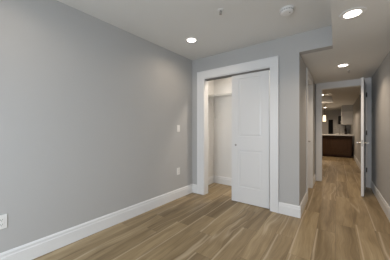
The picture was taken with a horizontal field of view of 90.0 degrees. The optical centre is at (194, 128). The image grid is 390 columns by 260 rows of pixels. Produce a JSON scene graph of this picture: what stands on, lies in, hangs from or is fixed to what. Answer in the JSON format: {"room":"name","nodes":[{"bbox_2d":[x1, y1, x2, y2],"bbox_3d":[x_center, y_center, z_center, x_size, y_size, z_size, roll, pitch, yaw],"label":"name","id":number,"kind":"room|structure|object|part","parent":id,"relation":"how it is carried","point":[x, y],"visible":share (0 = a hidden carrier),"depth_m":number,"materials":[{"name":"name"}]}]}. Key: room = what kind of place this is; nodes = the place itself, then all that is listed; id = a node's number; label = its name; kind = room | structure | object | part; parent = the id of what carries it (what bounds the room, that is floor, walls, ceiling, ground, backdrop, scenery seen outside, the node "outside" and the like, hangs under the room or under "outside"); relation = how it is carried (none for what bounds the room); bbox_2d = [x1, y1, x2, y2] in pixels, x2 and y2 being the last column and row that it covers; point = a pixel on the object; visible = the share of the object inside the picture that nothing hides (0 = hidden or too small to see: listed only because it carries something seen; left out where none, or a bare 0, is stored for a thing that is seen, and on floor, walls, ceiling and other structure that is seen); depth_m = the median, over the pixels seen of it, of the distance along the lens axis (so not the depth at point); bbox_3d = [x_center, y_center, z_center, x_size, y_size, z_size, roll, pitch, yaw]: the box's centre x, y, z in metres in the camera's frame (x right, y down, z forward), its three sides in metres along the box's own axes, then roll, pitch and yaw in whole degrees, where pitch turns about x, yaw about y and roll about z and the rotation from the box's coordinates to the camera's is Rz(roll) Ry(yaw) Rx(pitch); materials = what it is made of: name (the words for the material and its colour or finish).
{"room":"empty bedroom","nodes":[
{"label":"empty bedroom","id":0,"kind":"room"},
{"bbox_2d":[0,0,191,252],"bbox_3d":[-1.342,-0.040,2.038,0.120,2.440,4.325,0,0,38],"label":"wall","id":1,"kind":"structure","parent":0,"point":[91,108],"depth_m":2.07,"materials":[{"name":"paint"}]},
{"bbox_2d":[0,214,6,229],"bbox_3d":[-1.594,0.772,1.606,0.009,0.116,0.072,0,0,37],"label":"wall outlet","id":2,"kind":"object","parent":1,"relation":"attached to","point":[3,218],"visible":1,"depth_m":1.61,"materials":[{"name":"white plastic"}]},
{"bbox_2d":[0,184,192,259],"bbox_3d":[-1.324,1.103,1.951,0.016,0.155,4.202,0,0,38],"label":"baseboard","id":3,"kind":"structure","parent":1,"relation":"attached to","point":[32,250],"depth_m":2.12,"materials":[{"name":"white wood"}]},
{"bbox_2d":[57,0,331,96],"bbox_3d":[0.601,-1.310,4.434,4.160,0.100,10.720,0,0,36],"label":"ceiling","id":4,"kind":"structure","parent":0,"point":[166,24],"depth_m":2.27,"materials":[{"name":"paint"}]},
{"bbox_2d":[185,37,197,42],"bbox_3d":[-0.050,-1.256,2.776,0.196,0.008,0.196,0,0,36],"label":"recessed light","id":5,"kind":"object","parent":4,"relation":"in","point":[188,39],"visible":1,"depth_m":2.76,"materials":[{"name":"white plastic"}]},
{"bbox_2d":[280,5,294,15],"bbox_3d":[0.974,-1.237,2.065,0.144,0.046,0.144,0,0,36],"label":"smoke detector","id":6,"kind":"object","parent":4,"relation":"attached to","point":[286,10],"visible":1,"depth_m":2.03,"materials":[{"name":"white plastic"}]},
{"bbox_2d":[33,156,389,259],"bbox_3d":[1.993,1.230,5.721,4.900,0.100,14.500,0,0,36],"label":"floor","id":7,"kind":"structure","parent":0,"point":[336,222],"depth_m":2.23,"materials":[{"name":"brown wood"}]},
{"bbox_2d":[322,135,351,157],"bbox_3d":[5.497,0.735,8.646,2.230,0.890,0.649,0,0,36],"label":"kitchen island","id":8,"kind":"object","parent":7,"relation":"on","point":[332,146],"visible":0.38,"depth_m":8.00,"materials":[{"name":"brown wood"}]},
{"bbox_3d":[5.312,0.690,8.391,0.717,0.770,0.019,0,0,36],"label":"panel","id":9,"kind":"part","parent":8,"relation":"part of","materials":[{"name":"brown wood"}]},
{"bbox_2d":[322,134,353,135],"bbox_3d":[5.472,0.270,8.608,2.335,0.040,0.800,0,0,36],"label":"island countertop","id":10,"kind":"structure","parent":8,"relation":"on","point":[322,134],"depth_m":8.12,"materials":[{"name":"stone"}]},
{"bbox_3d":[5.908,0.690,7.957,0.717,0.770,0.019,0,0,36],"label":"panel","id":11,"kind":"part","parent":8,"relation":"part of","materials":[{"name":"brown wood"}]},
{"bbox_2d":[208,77,231,177],"bbox_3d":[0.870,-0.040,3.596,1.780,2.440,0.800,0,0,36],"label":"wall","id":12,"kind":"structure","parent":0,"point":[220,128],"depth_m":4.15,"materials":[{"name":"paint"}]},
{"bbox_2d":[208,175,231,185],"bbox_3d":[0.881,1.103,3.520,1.648,0.155,0.668,0,0,36],"label":"baseboard","id":13,"kind":"structure","parent":12,"relation":"attached to","point":[212,179],"depth_m":4.13,"materials":[{"name":"white wood"}]},
{"bbox_2d":[208,92,231,118],"bbox_3d":[0.988,-0.449,3.666,1.644,0.485,0.306,0,0,36],"label":"wire shelf","id":14,"kind":"object","parent":12,"relation":"attached to","point":[229,93],"visible":0.28,"depth_m":3.97,"materials":[{"name":"white metal"}]},
{"bbox_2d":[192,25,332,205],"bbox_3d":[0.847,-0.040,3.043,2.127,2.440,0.120,0,0,36],"label":"wall","id":15,"kind":"structure","parent":0,"point":[289,49],"depth_m":2.67,"materials":[{"name":"paint"}]},
{"bbox_2d":[197,56,278,212],"bbox_3d":[0.643,0.082,3.182,1.390,2.196,0.156,0,0,36],"label":"door frame","id":16,"kind":"structure","parent":15,"relation":"attached to","point":[271,63],"depth_m":3.04,"materials":[{"name":"wood"}]},
{"bbox_2d":[193,184,300,217],"bbox_3d":[0.674,1.103,3.085,1.767,0.155,0.016,0,0,36],"label":"baseboard","id":17,"kind":"structure","parent":15,"relation":"attached to","point":[284,208],"depth_m":2.64,"materials":[{"name":"white wood"}]},
{"bbox_2d":[232,70,269,208],"bbox_3d":[0.847,0.158,3.023,0.593,2.025,0.038,0,0,36],"label":"door","id":18,"kind":"structure","parent":15,"relation":"in","point":[250,91],"depth_m":3.00,"materials":[{"name":"white wood"}]},
{"bbox_2d":[301,57,314,200],"bbox_3d":[2.044,0.085,3.595,0.120,2.190,2.180,0,0,36],"label":"wall","id":19,"kind":"structure","parent":0,"point":[303,66],"depth_m":3.00,"materials":[{"name":"paint"}]},
{"bbox_2d":[300,174,315,215],"bbox_3d":[2.063,1.103,3.507,0.016,0.155,2.300,0,0,36],"label":"baseboard","id":20,"kind":"structure","parent":19,"relation":"attached to","point":[303,203],"depth_m":2.91,"materials":[{"name":"white wood"}]},
{"bbox_2d":[306,67,312,200],"bbox_3d":[2.045,0.095,3.582,0.138,2.170,0.960,0,0,36],"label":"door","id":21,"kind":"structure","parent":19,"relation":"attached to","point":[309,80],"depth_m":3.85,"materials":[{"name":"white wood"}]},
{"bbox_2d":[315,84,315,173],"bbox_3d":[1.619,0.085,5.325,4.760,2.190,0.120,0,0,36],"label":"wall","id":22,"kind":"structure","parent":0,"point":[315,84],"depth_m":4.44,"materials":[{"name":"paint"}]},
{"bbox_2d":[316,78,371,187],"bbox_3d":[3.159,0.085,4.195,0.936,2.190,0.150,0,0,36],"label":"door frame","id":23,"kind":"structure","parent":22,"relation":"attached to","point":[356,82],"depth_m":4.11,"materials":[{"name":"white wood"}]},
{"bbox_2d":[357,77,367,196],"bbox_3d":[3.145,0.145,3.635,0.156,2.045,0.780,0,0,44],"label":"door","id":24,"kind":"structure","parent":23,"relation":"attached to","point":[363,142],"depth_m":3.36,"materials":[{"name":"white wood"}]},
{"bbox_2d":[322,109,349,133],"bbox_3d":[3.966,-0.040,8.453,4.880,2.440,7.700,0,0,36],"label":"wall","id":25,"kind":"structure","parent":0,"point":[330,114],"depth_m":10.52,"materials":[{"name":"paint"}]},
{"bbox_2d":[328,120,332,133],"bbox_3d":[7.361,-0.025,10.579,0.215,0.910,0.030,0,0,36],"label":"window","id":26,"kind":"structure","parent":25,"relation":"in","point":[330,122],"depth_m":10.58,"materials":[{"name":"glass"}]},
{"bbox_2d":[337,116,340,123],"bbox_3d":[7.336,-0.410,9.602,0.536,0.400,0.750,0,0,36],"label":"microwave","id":27,"kind":"object","parent":25,"relation":"attached to","point":[338,117],"visible":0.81,"depth_m":9.40,"materials":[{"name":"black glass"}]},
{"bbox_2d":[301,0,389,109],"bbox_3d":[1.985,-1.185,5.727,4.880,0.350,14.440,0,0,36],"label":"ceiling","id":28,"kind":"structure","parent":0,"point":[363,41],"depth_m":2.52,"materials":[{"name":"paint"}]},
{"bbox_2d":[335,63,350,66],"bbox_3d":[2.365,-1.006,3.116,0.196,0.008,0.196,0,0,36],"label":"recessed light","id":29,"kind":"object","parent":28,"relation":"in","point":[344,64],"visible":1,"depth_m":3.11,"materials":[{"name":"white plastic"}]},
{"bbox_2d":[341,105,352,112],"bbox_3d":[7.235,-0.873,9.329,0.380,0.275,2.200,0,0,36],"label":"bulkhead","id":30,"kind":"object","parent":28,"relation":"attached to","point":[345,108],"visible":0.79,"depth_m":8.46,"materials":[{"name":"paint"}]},
{"bbox_2d":[339,7,366,19],"bbox_3d":[1.383,-1.006,1.713,0.196,0.008,0.196,0,0,36],"label":"recessed light","id":31,"kind":"object","parent":28,"relation":"in","point":[352,13],"visible":1,"depth_m":1.70,"materials":[{"name":"white plastic"}]},
{"bbox_2d":[350,51,389,206],"bbox_3d":[3.911,0.085,4.328,0.120,2.190,14.200,0,0,36],"label":"wall","id":32,"kind":"structure","parent":0,"point":[381,77],"depth_m":3.15,"materials":[{"name":"paint"}]},
{"bbox_2d":[341,111,352,123],"bbox_3d":[6.753,-0.463,8.691,0.410,0.545,0.600,0,0,36],"label":"upper cabinet","id":33,"kind":"object","parent":32,"relation":"attached to","point":[346,117],"visible":1,"depth_m":8.43,"materials":[{"name":"white wood"}]},
{"bbox_2d":[354,155,389,220],"bbox_3d":[2.974,1.103,3.154,0.016,0.155,11.200,0,0,36],"label":"baseboard","id":34,"kind":"structure","parent":32,"relation":"attached to","point":[381,200],"depth_m":3.06,"materials":[{"name":"white wood"}]}
]}

